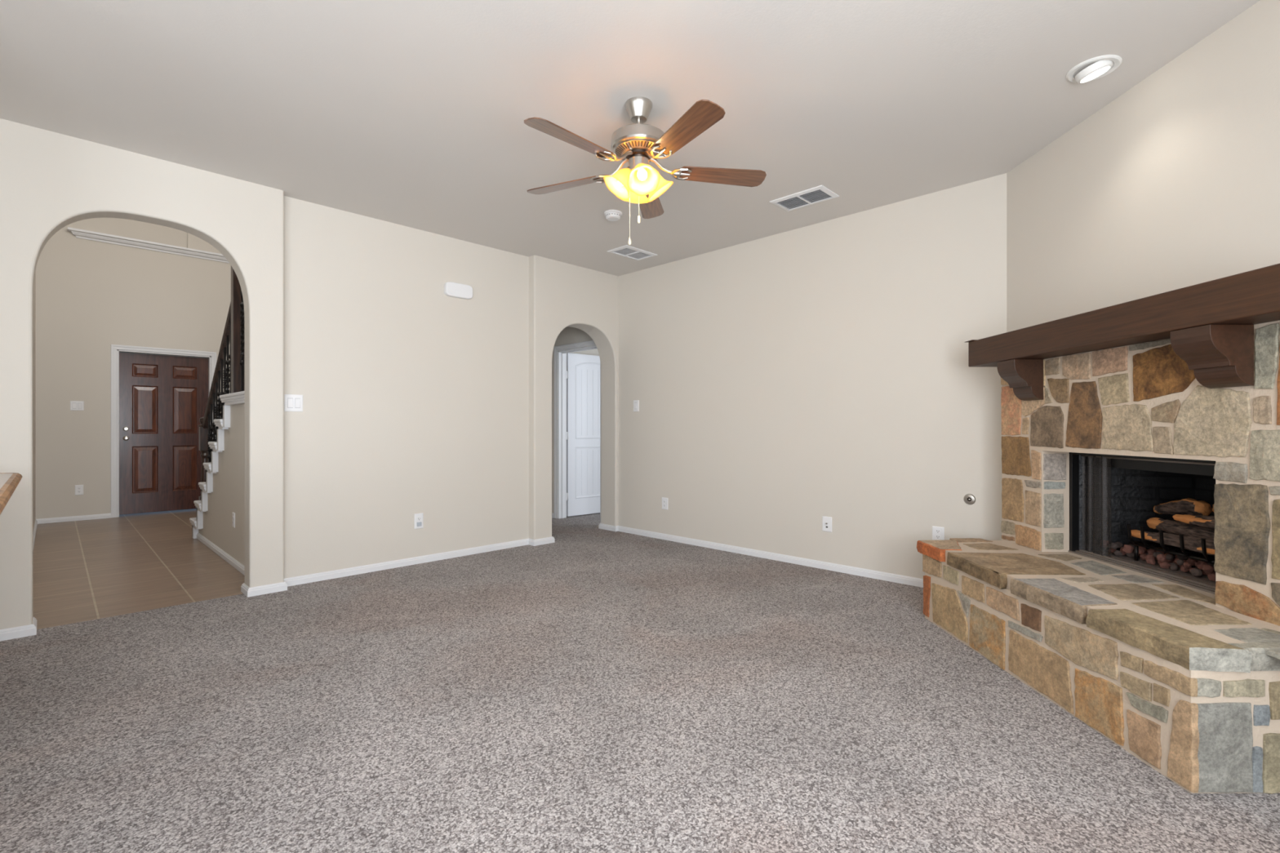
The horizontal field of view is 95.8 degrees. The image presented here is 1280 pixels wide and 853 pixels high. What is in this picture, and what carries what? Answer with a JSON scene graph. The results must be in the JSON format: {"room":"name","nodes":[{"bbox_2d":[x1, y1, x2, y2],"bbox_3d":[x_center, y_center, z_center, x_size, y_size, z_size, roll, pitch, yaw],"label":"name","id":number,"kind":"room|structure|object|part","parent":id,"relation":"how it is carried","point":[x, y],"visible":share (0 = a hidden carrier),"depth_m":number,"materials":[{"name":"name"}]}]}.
{"room":"living room","nodes":[
{"label":"living room","id":0,"kind":"room"},
{"bbox_2d":[33,270,35,528],"bbox_3d":[-5.300,-1.502,4.922,5.180,5.350,0.145,0,0,45],"label":"wall","id":1,"kind":"structure","parent":0,"point":[34,282],"depth_m":6.32,"materials":[{"name":"paint"}]},
{"bbox_2d":[33,513,111,547],"bbox_3d":[-4.967,1.095,5.146,4.940,0.057,0.640,0,0,45],"label":"baseboard","id":2,"kind":"structure","parent":1,"relation":"attached to","point":[42,521],"depth_m":6.83,"materials":[{"name":"white paint"}]},
{"bbox_2d":[35,217,231,519],"bbox_3d":[-6.207,-1.502,7.522,0.160,5.350,2.580,0,0,45],"label":"wall","id":3,"kind":"structure","parent":0,"point":[91,296],"depth_m":7.01,"materials":[{"name":"paint"}]},
{"bbox_2d":[70,400,84,410],"bbox_3d":[-6.708,-0.247,6.889,0.013,0.113,0.117,0,0,45],"label":"light switch","id":4,"kind":"object","parent":3,"relation":"attached to","point":[74,405],"visible":1,"depth_m":6.89,"materials":[{"name":"white plastic"}]},
{"bbox_2d":[75,484,83,495],"bbox_3d":[-6.697,0.758,6.904,0.009,0.120,0.074,0,0,45],"label":"wall outlet","id":5,"kind":"object","parent":3,"relation":"attached to","point":[78,488],"visible":1,"depth_m":6.90,"materials":[{"name":"white plastic"}]},
{"bbox_2d":[67,226,229,262],"bbox_3d":[-6.065,-2.294,7.563,0.185,0.090,2.023,0,0,45],"label":"trim","id":6,"kind":"structure","parent":3,"relation":"attached to","point":[79,233],"depth_m":7.30,"materials":[{"name":"white paint"}]},
{"bbox_2d":[111,344,216,518],"bbox_3d":[-6.184,0.057,7.534,0.176,2.132,1.061,0,0,45],"label":"trim","id":7,"kind":"structure","parent":3,"relation":"attached to","point":[115,348],"depth_m":7.15,"materials":[{"name":"white paint"}]},
{"bbox_2d":[119,352,208,515],"bbox_3d":[-6.174,0.088,7.533,0.112,2.030,0.916,0,0,45],"label":"door","id":8,"kind":"structure","parent":3,"relation":"in","point":[163,399],"depth_m":7.49,"materials":[{"name":"brown wood"}]},
{"bbox_3d":[-6.433,0.148,7.237,0.067,0.060,0.060,0,0,45],"label":"knob","id":9,"kind":"part","parent":8,"relation":"part of","materials":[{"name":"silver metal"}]},
{"bbox_3d":[-6.331,-0.715,7.397,0.012,0.165,0.252,0,0,45],"label":"panel","id":10,"kind":"part","parent":8,"relation":"part of","materials":[{"name":"brown wood"}]},
{"bbox_3d":[-6.331,-0.214,7.397,0.012,0.615,0.252,0,0,45],"label":"panel","id":11,"kind":"part","parent":8,"relation":"part of","materials":[{"name":"brown wood"}]},
{"bbox_3d":[-6.331,0.550,7.397,0.012,0.595,0.252,0,0,45],"label":"panel","id":12,"kind":"part","parent":8,"relation":"part of","materials":[{"name":"brown wood"}]},
{"bbox_3d":[-6.049,-0.715,7.684,0.012,0.165,0.252,0,0,45],"label":"panel","id":13,"kind":"part","parent":8,"relation":"part of","materials":[{"name":"brown wood"}]},
{"bbox_3d":[-6.049,-0.214,7.684,0.012,0.615,0.252,0,0,45],"label":"panel","id":14,"kind":"part","parent":8,"relation":"part of","materials":[{"name":"brown wood"}]},
{"bbox_3d":[-6.049,0.550,7.684,0.012,0.595,0.252,0,0,45],"label":"panel","id":15,"kind":"part","parent":8,"relation":"part of","materials":[{"name":"brown wood"}]},
{"bbox_2d":[198,404,244,565],"bbox_3d":[-3.511,0.457,4.969,2.655,1.372,0.100,0,0,45],"label":"wall","id":16,"kind":"structure","parent":0,"point":[227,497],"depth_m":4.74,"materials":[{"name":"paint"}]},
{"bbox_2d":[196,532,244,575],"bbox_3d":[-3.624,1.095,5.000,2.640,0.057,0.015,0,0,45],"label":"baseboard","id":17,"kind":"structure","parent":16,"relation":"attached to","point":[233,562],"depth_m":4.92,"materials":[{"name":"white paint"}]},
{"bbox_2d":[232,511,235,528],"bbox_3d":[-3.284,0.755,4.669,0.074,0.118,0.009,0,0,45],"label":"wall outlet","id":18,"kind":"object","parent":16,"relation":"attached to","point":[233,513],"visible":1,"depth_m":4.65,"materials":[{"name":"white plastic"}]},
{"bbox_2d":[0,118,617,629],"bbox_3d":[-3.068,-0.252,3.509,0.255,2.850,8.100,0,0,45],"label":"wall","id":19,"kind":"structure","parent":0,"point":[418,398],"depth_m":4.35,"materials":[{"name":"paint"}]},
{"bbox_2d":[0,617,36,641],"bbox_3d":[-4.527,1.095,1.957,0.190,0.057,3.440,0,0,45],"label":"baseboard","id":20,"kind":"structure","parent":19,"relation":"attached to","point":[30,629],"depth_m":3.07,"materials":[{"name":"white paint"}]},
{"bbox_2d":[240,582,245,593],"bbox_3d":[-2.666,1.095,3.931,0.075,0.057,0.065,0,0,45],"label":"baseboard","id":21,"kind":"structure","parent":19,"relation":"attached to","point":[243,584],"depth_m":3.91,"materials":[{"name":"white paint"}]},
{"bbox_2d":[284,394,302,411],"bbox_3d":[-2.448,-0.166,4.090,0.013,0.120,0.117,0,0,45],"label":"light switch","id":22,"kind":"object","parent":19,"relation":"attached to","point":[292,402],"visible":1,"depth_m":4.09,"materials":[{"name":"white plastic"}]},
{"bbox_2d":[243,512,555,597],"bbox_3d":[-1.834,1.095,5.465,1.270,0.057,3.420,0,0,45],"label":"baseboard","id":23,"kind":"structure","parent":19,"relation":"attached to","point":[248,592],"depth_m":4.53,"materials":[{"name":"white paint"}]},
{"bbox_2d":[414,512,422,528],"bbox_3d":[-1.810,0.775,4.738,0.014,0.124,0.074,0,0,45],"label":"wall outlet","id":24,"kind":"object","parent":19,"relation":"attached to","point":[418,517],"visible":1,"depth_m":4.74,"materials":[{"name":"white plastic"}]},
{"bbox_2d":[417,521,422,526],"bbox_3d":[-1.808,0.800,4.736,0.009,0.034,0.038,0,0,45],"label":"night light","id":25,"kind":"object","parent":24,"relation":"attached to","point":[419,523],"depth_m":4.74,"materials":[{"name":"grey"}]},
{"bbox_2d":[444,281,472,299],"bbox_3d":[-1.559,-1.168,4.971,0.045,0.120,0.250,0,0,45],"label":"door chime","id":26,"kind":"object","parent":19,"relation":"attached to","point":[451,289],"visible":1,"depth_m":4.95,"materials":[{"name":"white plastic"}]},
{"bbox_2d":[551,326,592,513],"bbox_3d":[-1.134,-0.252,7.260,2.600,2.850,0.120,0,0,45],"label":"wall","id":27,"kind":"structure","parent":0,"point":[568,335],"depth_m":7.03,"materials":[{"name":"paint"}]},
{"bbox_2d":[554,340,600,523],"bbox_3d":[-0.682,0.072,6.804,0.911,2.102,0.136,0,0,45],"label":"trim","id":28,"kind":"structure","parent":27,"relation":"attached to","point":[560,357],"depth_m":7.05,"materials":[{"name":"white paint"}]},
{"bbox_2d":[566,352,599,516],"bbox_3d":[-0.616,0.101,7.373,0.783,2.020,0.051,0,0,-40],"label":"door","id":29,"kind":"structure","parent":27,"relation":"in","point":[583,371],"depth_m":7.28,"materials":[{"name":"white paint"}]},
{"bbox_3d":[-0.597,0.576,7.373,0.545,0.650,0.009,0,0,-40],"label":"panel","id":30,"kind":"part","parent":29,"relation":"part of","materials":[{"name":"white paint"}]},
{"bbox_3d":[-0.597,-0.332,7.373,0.545,0.975,0.009,0,0,-40],"label":"panel","id":31,"kind":"part","parent":29,"relation":"part of","materials":[{"name":"white paint"}]},
{"bbox_2d":[569,348,599,355],"bbox_3d":[0.133,-0.252,8.405,0.120,2.850,3.330,0,0,45],"label":"wall","id":32,"kind":"structure","parent":0,"point":[593,352],"depth_m":7.52,"materials":[{"name":"paint"}]},
{"bbox_2d":[0,0,1259,275],"bbox_3d":[-0.613,-1.717,3.584,8.700,0.200,11.750,0,0,45],"label":"ceiling","id":33,"kind":"structure","parent":0,"point":[412,113],"depth_m":2.78,"materials":[{"name":"paint"}]},
{"bbox_2d":[604,209,622,221],"bbox_3d":[-0.203,-1.593,4.380,0.138,0.048,0.138,0,0,45],"label":"smoke detector","id":34,"kind":"object","parent":33,"relation":"attached to","point":[611,215],"visible":1,"depth_m":4.34,"materials":[{"name":"white plastic"}]},
{"bbox_2d":[607,244,657,260],"bbox_3d":[-0.070,-1.611,5.381,0.257,0.012,0.405,0,0,45],"label":"ceiling vent","id":35,"kind":"object","parent":33,"relation":"in","point":[626,251],"visible":1,"depth_m":5.37,"materials":[{"name":"white plastic"}]},
{"bbox_2d":[524,96,766,245],"bbox_3d":[0.018,-1.262,2.929,1.268,0.710,1.261,0,0,0],"label":"ceiling fan","id":36,"kind":"object","parent":33,"relation":"hanging from","point":[638,144],"visible":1,"depth_m":2.84,"materials":[{"name":"brown wood"}]},
{"bbox_3d":[-0.397,-1.289,3.091,0.460,0.006,0.136,0,12,26],"label":"blade","id":37,"kind":"part","parent":36,"relation":"part of","materials":[{"name":"brown wood"}]},
{"bbox_3d":[-0.308,-1.289,2.587,0.136,0.006,0.460,16,11,43],"label":"blade","id":38,"kind":"part","parent":36,"relation":"part of","materials":[{"name":"brown wood"}]},
{"bbox_3d":[-0.084,-1.231,2.884,0.164,0.113,0.154,38,-7,-10],"label":"lamp shade","id":39,"kind":"part","parent":36,"relation":"part of","materials":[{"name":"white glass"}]},
{"bbox_3d":[-0.051,-1.095,2.879,0.002,0.364,0.003,0,0,0],"label":"pull chain","id":40,"kind":"part","parent":36,"relation":"part of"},
{"bbox_3d":[-0.022,-1.231,2.978,0.154,0.113,0.164,0,37,-12],"label":"lamp shade","id":41,"kind":"part","parent":36,"relation":"part of","materials":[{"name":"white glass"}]},
{"bbox_3d":[0.010,-1.236,2.826,0.051,0.077,0.051,0,-37,-12],"label":"bulb","id":42,"kind":"part","parent":36,"relation":"part of","materials":[{"name":"beige glass"}]},
{"bbox_3d":[0.011,-1.231,2.822,0.154,0.113,0.164,0,-37,-12],"label":"lamp shade","id":43,"kind":"part","parent":36,"relation":"part of","materials":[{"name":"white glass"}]},
{"bbox_3d":[0.054,-1.289,3.331,0.136,0.006,0.460,-12,-2,8],"label":"blade","id":44,"kind":"part","parent":36,"relation":"part of","materials":[{"name":"brown wood"}]},
{"bbox_3d":[0.072,-1.231,2.917,0.164,0.113,0.154,-38,7,-10],"label":"lamp shade","id":45,"kind":"part","parent":36,"relation":"part of","materials":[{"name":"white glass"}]},
{"bbox_3d":[0.198,-1.289,2.516,0.136,0.006,0.460,14,-6,-27],"label":"blade","id":46,"kind":"part","parent":36,"relation":"part of","materials":[{"name":"brown wood"}]},
{"bbox_3d":[0.422,-1.289,2.975,0.460,0.006,0.136,0,-12,-10],"label":"blade","id":47,"kind":"part","parent":36,"relation":"part of","materials":[{"name":"brown wood"}]},
{"bbox_2d":[769,185,839,211],"bbox_3d":[1.163,-1.611,4.102,0.402,0.012,0.256,0,0,45],"label":"ceiling vent","id":48,"kind":"object","parent":33,"relation":"in","point":[820,193],"visible":1,"depth_m":4.09,"materials":[{"name":"white plastic"}]},
{"bbox_2d":[1066,54,1121,83],"bbox_3d":[2.050,-1.607,2.614,0.200,0.069,0.200,0,0,45],"label":"recessed light","id":49,"kind":"object","parent":33,"relation":"in","point":[1104,66],"visible":1,"depth_m":2.58,"materials":[{"name":"white"}]},
{"bbox_2d":[0,508,1279,852],"bbox_3d":[-1.575,1.173,4.530,11.400,0.100,11.750,0,0,45],"label":"floor","id":50,"kind":"structure","parent":0,"point":[593,689],"depth_m":2.22,"materials":[{"name":"carpet"}]},
{"bbox_2d":[0,472,22,514],"bbox_3d":[-2.013,0.669,1.519,3.048,0.907,0.462,0,0,45],"label":"countertop","id":51,"kind":"structure","parent":50,"relation":"on","point":[9,482],"depth_m":2.16,"materials":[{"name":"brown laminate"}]},
{"bbox_2d":[0,473,13,488],"bbox_3d":[-2.021,0.235,1.507,2.996,0.035,0.434,0,0,45],"label":"countertop","id":52,"kind":"structure","parent":51,"relation":"on","point":[4,477],"depth_m":2.45,"materials":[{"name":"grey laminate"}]},
{"bbox_2d":[189,266,244,538],"bbox_3d":[-3.191,-0.187,5.322,2.675,2.620,1.168,0,0,45],"label":"staircase","id":53,"kind":"structure","parent":50,"relation":"on","point":[233,342],"depth_m":5.09,"materials":[{"name":"white paint"}]},
{"bbox_3d":[-4.407,0.414,5.858,0.114,1.022,0.114,0,0,45],"label":"newel post","id":54,"kind":"part","parent":53,"relation":"part of","materials":[{"name":"brown wood"}]},
{"bbox_3d":[-3.880,-0.559,5.339,1.440,1.196,0.060,0,0,45],"label":"handrail","id":55,"kind":"part","parent":53,"relation":"part of","materials":[{"name":"brown wood"}]},
{"bbox_3d":[-3.573,0.446,4.923,2.660,1.354,0.052,0,0,45],"label":"skirt trim","id":56,"kind":"part","parent":53,"relation":"part of","materials":[{"name":"white paint"}]},
{"bbox_3d":[-3.338,-0.878,4.806,0.114,1.238,0.114,0,0,45],"label":"newel post","id":57,"kind":"part","parent":53,"relation":"part of","materials":[{"name":"brown wood"}]},
{"bbox_2d":[916,320,1279,794],"bbox_3d":[2.245,0.380,2.550,1.196,1.490,1.947,0,0,0],"label":"fireplace","id":58,"kind":"object","parent":50,"relation":"on","point":[1180,670],"depth_m":2.32,"materials":[{"name":"beige stone"}]},
{"bbox_2d":[1082,455,1111,556],"bbox_3d":[2.384,0.408,3.019,0.022,0.510,0.190,0,0,2],"label":"curtain","id":59,"kind":"object","parent":58,"relation":"hanging from","point":[1088,461],"depth_m":3.02,"materials":[{"name":"grey metal"}]},
{"bbox_2d":[1107,542,1118,549],"bbox_3d":[2.452,0.619,2.996,0.047,0.035,0.036,0,0,-18],"label":"rock","id":60,"kind":"object","parent":58,"relation":"on","point":[1113,545],"visible":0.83,"depth_m":2.98,"materials":[{"name":"brown"}]},
{"bbox_2d":[1113,550,1122,555],"bbox_3d":[2.443,0.647,2.957,0.035,0.030,0.030,0,0,-19],"label":"rock","id":61,"kind":"object","parent":58,"relation":"on","point":[1117,553],"visible":1,"depth_m":2.95,"materials":[{"name":"brown"}]},
{"bbox_2d":[1115,541,1122,548],"bbox_3d":[2.499,0.619,3.021,0.037,0.034,0.036,0,0,36],"label":"rock","id":62,"kind":"object","parent":58,"relation":"on","point":[1120,544],"visible":0.69,"depth_m":3.01,"materials":[{"name":"brown"}]},
{"bbox_2d":[965,263,1279,400],"bbox_3d":[2.177,-0.333,2.685,0.341,0.376,1.755,0,0,0],"label":"mantel shelf","id":63,"kind":"object","parent":58,"relation":"attached to","point":[1209,325],"visible":1,"depth_m":2.19,"materials":[{"name":"brown wood"}]},
{"bbox_2d":[1122,544,1133,553],"bbox_3d":[2.450,0.615,2.904,0.041,0.041,0.041,0,0,-17],"label":"rock","id":64,"kind":"object","parent":58,"relation":"on","point":[1127,548],"visible":1,"depth_m":2.89,"materials":[{"name":"brown stone"}]},
{"bbox_2d":[1125,551,1134,557],"bbox_3d":[2.482,0.643,2.917,0.048,0.038,0.038,0,0,39],"label":"rock","id":65,"kind":"object","parent":58,"relation":"on","point":[1131,554],"visible":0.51,"depth_m":2.91,"materials":[{"name":"brown"}]},
{"bbox_3d":[2.452,0.625,2.855,0.015,0.074,0.015,0,0,-23],"label":"leg","id":66,"kind":"part","parent":58,"relation":"part of","materials":[{"name":"black metal"}]},
{"bbox_2d":[1138,547,1144,554],"bbox_3d":[2.491,0.620,2.880,0.035,0.033,0.030,0,0,-13],"label":"rock","id":67,"kind":"object","parent":58,"relation":"on","point":[1140,549],"visible":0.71,"depth_m":2.87,"materials":[{"name":"brown stone"}]},
{"bbox_3d":[2.374,0.413,2.673,0.075,0.560,0.941,0,0,0],"label":"firebox frame","id":68,"kind":"part","parent":58,"relation":"part of","materials":[{"name":"black metal"}]},
{"bbox_2d":[1139,553,1146,559],"bbox_3d":[2.489,0.646,2.854,0.032,0.033,0.034,0,0,-44],"label":"rock","id":69,"kind":"object","parent":58,"relation":"on","point":[1142,556],"visible":0.73,"depth_m":2.85,"materials":[{"name":"brown stone"}]},
{"bbox_3d":[2.386,0.157,2.673,0.010,0.010,0.901,0,0,0],"label":"curtain rod","id":70,"kind":"part","parent":58,"relation":"part of","materials":[{"name":"brown metal"}]},
{"bbox_2d":[1144,554,1155,560],"bbox_3d":[2.481,0.643,2.808,0.041,0.038,0.044,0,0,3],"label":"rock","id":71,"kind":"object","parent":58,"relation":"on","point":[1148,556],"visible":0.69,"depth_m":2.80,"materials":[{"name":"brown stone"}]},
{"bbox_2d":[1145,558,1155,564],"bbox_3d":[2.451,0.648,2.775,0.033,0.027,0.030,0,0,17],"label":"rock","id":72,"kind":"object","parent":58,"relation":"on","point":[1150,561],"visible":1,"depth_m":2.77,"materials":[{"name":"brown stone"}]},
{"bbox_2d":[1146,550,1155,555],"bbox_3d":[2.507,0.621,2.830,0.034,0.030,0.030,0,0,17],"label":"rock","id":73,"kind":"object","parent":58,"relation":"on","point":[1149,552],"visible":0.68,"depth_m":2.83,"materials":[{"name":"brown"}]},
{"bbox_2d":[1153,551,1163,557],"bbox_3d":[2.496,0.620,2.780,0.034,0.033,0.044,0,0,-44],"label":"rock","id":74,"kind":"object","parent":58,"relation":"on","point":[1155,553],"visible":0.52,"depth_m":2.78,"materials":[{"name":"brown"}]},
{"bbox_2d":[1156,554,1166,562],"bbox_3d":[2.454,0.618,2.722,0.039,0.036,0.034,0,0,-33],"label":"rock","id":75,"kind":"object","parent":58,"relation":"on","point":[1162,557],"visible":1,"depth_m":2.71,"materials":[{"name":"brown stone"}]},
{"bbox_2d":[1160,561,1170,568],"bbox_3d":[2.448,0.645,2.695,0.032,0.033,0.036,0,0,-3],"label":"rock","id":76,"kind":"object","parent":58,"relation":"on","point":[1165,565],"visible":1,"depth_m":2.69,"materials":[{"name":"brown stone"}]},
{"bbox_2d":[1165,554,1173,560],"bbox_3d":[2.512,0.622,2.745,0.039,0.029,0.030,0,0,-38],"label":"rock","id":77,"kind":"object","parent":58,"relation":"on","point":[1168,557],"visible":0.9,"depth_m":2.73,"materials":[{"name":"brown"}]},
{"bbox_3d":[2.530,0.572,2.636,0.246,0.182,0.510,0,0,0],"label":"fire grate","id":78,"kind":"part","parent":58,"relation":"part of","materials":[{"name":"black metal"}]},
{"bbox_3d":[2.534,0.583,2.636,0.176,0.020,0.510,0,0,0],"label":"cross rail","id":79,"kind":"part","parent":58,"relation":"part of","materials":[{"name":"black metal"}]},
{"bbox_2d":[1130,529,1214,555],"bbox_3d":[2.481,0.520,2.640,0.078,0.090,0.562,0,0,0],"label":"log","id":80,"kind":"object","parent":58,"relation":"on","point":[1193,543],"visible":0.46,"depth_m":2.62,"materials":[{"name":"wood"}]},
{"bbox_2d":[1169,564,1177,570],"bbox_3d":[2.459,0.649,2.663,0.035,0.026,0.028,0,0,-41],"label":"rock","id":81,"kind":"object","parent":58,"relation":"on","point":[1174,567],"visible":1,"depth_m":2.65,"materials":[{"name":"brown"}]},
{"bbox_2d":[1146,517,1214,537],"bbox_3d":[2.582,0.490,2.642,0.109,0.114,0.561,0,0,0],"label":"log","id":82,"kind":"object","parent":58,"relation":"on","point":[1175,527],"visible":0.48,"depth_m":2.73,"materials":[{"name":"wood"}]},
{"bbox_2d":[1153,497,1212,515],"bbox_3d":[2.641,0.395,2.824,0.077,0.102,0.265,0,0,0],"label":"log","id":83,"kind":"object","parent":82,"relation":"on","point":[1188,506],"visible":0.97,"depth_m":2.77,"materials":[{"name":"wood"}]},
{"bbox_2d":[1172,514,1214,528],"bbox_3d":[2.510,0.415,2.541,0.065,0.070,0.361,0,0,0],"label":"log","id":84,"kind":"object","parent":82,"relation":"on","point":[1198,520],"visible":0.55,"depth_m":2.59,"materials":[{"name":"wood"}]},
{"bbox_2d":[1176,560,1184,565],"bbox_3d":[2.473,0.623,2.646,0.029,0.027,0.029,0,0,-15],"label":"rock","id":85,"kind":"object","parent":58,"relation":"on","point":[1180,562],"visible":0.9,"depth_m":2.64,"materials":[{"name":"brown"}]},
{"bbox_2d":[1177,555,1186,559],"bbox_3d":[2.565,0.621,2.739,0.030,0.030,0.032,0,0,-43],"label":"rock","id":86,"kind":"object","parent":58,"relation":"on","point":[1180,557],"visible":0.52,"depth_m":2.73,"materials":[{"name":"brown"}]},
{"bbox_2d":[1180,564,1189,572],"bbox_3d":[2.471,0.645,2.620,0.034,0.033,0.032,0,0,12],"label":"rock","id":87,"kind":"object","parent":58,"relation":"on","point":[1183,568],"visible":0.84,"depth_m":2.61,"materials":[{"name":"brown stone"}]},
{"bbox_2d":[1182,561,1191,568],"bbox_3d":[2.457,0.622,2.594,0.028,0.027,0.032,0,0,26],"label":"rock","id":88,"kind":"object","parent":58,"relation":"on","point":[1186,564],"visible":1,"depth_m":2.59,"materials":[{"name":"brown stone"}]},
{"bbox_2d":[1186,559,1195,565],"bbox_3d":[2.521,0.621,2.642,0.034,0.030,0.030,0,0,-21],"label":"rock","id":89,"kind":"object","parent":58,"relation":"on","point":[1192,562],"visible":0.72,"depth_m":2.63,"materials":[{"name":"brown stone"}]},
{"bbox_2d":[1190,568,1202,577],"bbox_3d":[2.452,0.644,2.547,0.036,0.035,0.045,0,0,23],"label":"rock","id":90,"kind":"object","parent":58,"relation":"on","point":[1195,572],"visible":1,"depth_m":2.54,"materials":[{"name":"brown"}]},
{"bbox_2d":[1197,562,1208,569],"bbox_3d":[2.496,0.618,2.558,0.034,0.036,0.039,0,0,2],"label":"rock","id":91,"kind":"object","parent":58,"relation":"on","point":[1200,566],"visible":0.55,"depth_m":2.56,"materials":[{"name":"brown stone"}]},
{"bbox_2d":[1202,564,1213,573],"bbox_3d":[2.466,0.618,2.510,0.037,0.035,0.042,0,0,32],"label":"rock","id":92,"kind":"object","parent":58,"relation":"on","point":[1207,568],"visible":0.99,"depth_m":2.50,"materials":[{"name":"brown stone"}]},
{"bbox_2d":[1204,570,1215,575],"bbox_3d":[2.492,0.644,2.519,0.039,0.036,0.036,0,0,25],"label":"rock","id":93,"kind":"object","parent":58,"relation":"on","point":[1213,572],"visible":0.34,"depth_m":2.52,"materials":[{"name":"brown"}]},
{"bbox_2d":[1207,573,1215,581],"bbox_3d":[2.456,0.648,2.482,0.028,0.028,0.034,0,0,-1],"label":"rock","id":94,"kind":"object","parent":58,"relation":"on","point":[1211,577],"visible":0.8,"depth_m":2.47,"materials":[{"name":"brown stone"}]},
{"bbox_2d":[617,173,1006,578],"bbox_3d":[1.133,-0.252,4.966,3.850,2.850,0.130,0,0,45],"label":"wall","id":95,"kind":"structure","parent":0,"point":[784,382],"depth_m":4.56,"materials":[{"name":"paint"}]},
{"bbox_2d":[633,400,639,411],"bbox_3d":[-0.043,-0.215,6.023,0.080,0.118,0.013,0,0,45],"label":"light switch","id":96,"kind":"object","parent":95,"relation":"attached to","point":[636,402],"visible":1,"depth_m":6.02,"materials":[{"name":"white plastic"}]},
{"bbox_2d":[662,497,667,509],"bbox_3d":[0.245,0.765,5.742,0.080,0.116,0.009,0,0,45],"label":"wall outlet","id":97,"kind":"object","parent":95,"relation":"attached to","point":[664,500],"visible":1,"depth_m":5.74,"materials":[{"name":"white plastic"}]},
{"bbox_2d":[598,523,923,587],"bbox_3d":[0.944,1.095,5.059,3.850,0.057,0.102,0,0,45],"label":"baseboard","id":98,"kind":"structure","parent":95,"relation":"attached to","point":[900,579],"depth_m":4.83,"materials":[{"name":"white paint"}]},
{"bbox_2d":[822,515,831,532],"bbox_3d":[1.466,0.767,4.537,0.080,0.118,0.015,0,0,45],"label":"outlet","id":99,"kind":"object","parent":95,"relation":"attached to","point":[826,521],"visible":1,"depth_m":4.54,"materials":[{"name":"white plastic"}]},
{"bbox_2d":[932,525,944,540],"bbox_3d":[2.047,0.738,3.970,0.076,0.100,0.009,0,0,45],"label":"wall outlet","id":100,"kind":"object","parent":95,"relation":"attached to","point":[938,532],"visible":0.97,"depth_m":3.97,"materials":[{"name":"white plastic"}]},
{"bbox_2d":[963,493,975,504],"bbox_3d":[2.183,0.483,3.832,0.072,0.072,0.014,0,0,45],"label":"valve plate","id":101,"kind":"object","parent":95,"relation":"attached to","point":[969,499],"visible":1,"depth_m":3.83,"materials":[{"name":"silver metal"}]},
{"bbox_2d":[1006,0,1279,332],"bbox_3d":[2.377,-0.252,2.200,0.050,2.850,3.160,0,0,0],"label":"wall","id":102,"kind":"structure","parent":0,"point":[1173,184],"depth_m":2.62,"materials":[{"name":"paint"}]}
]}

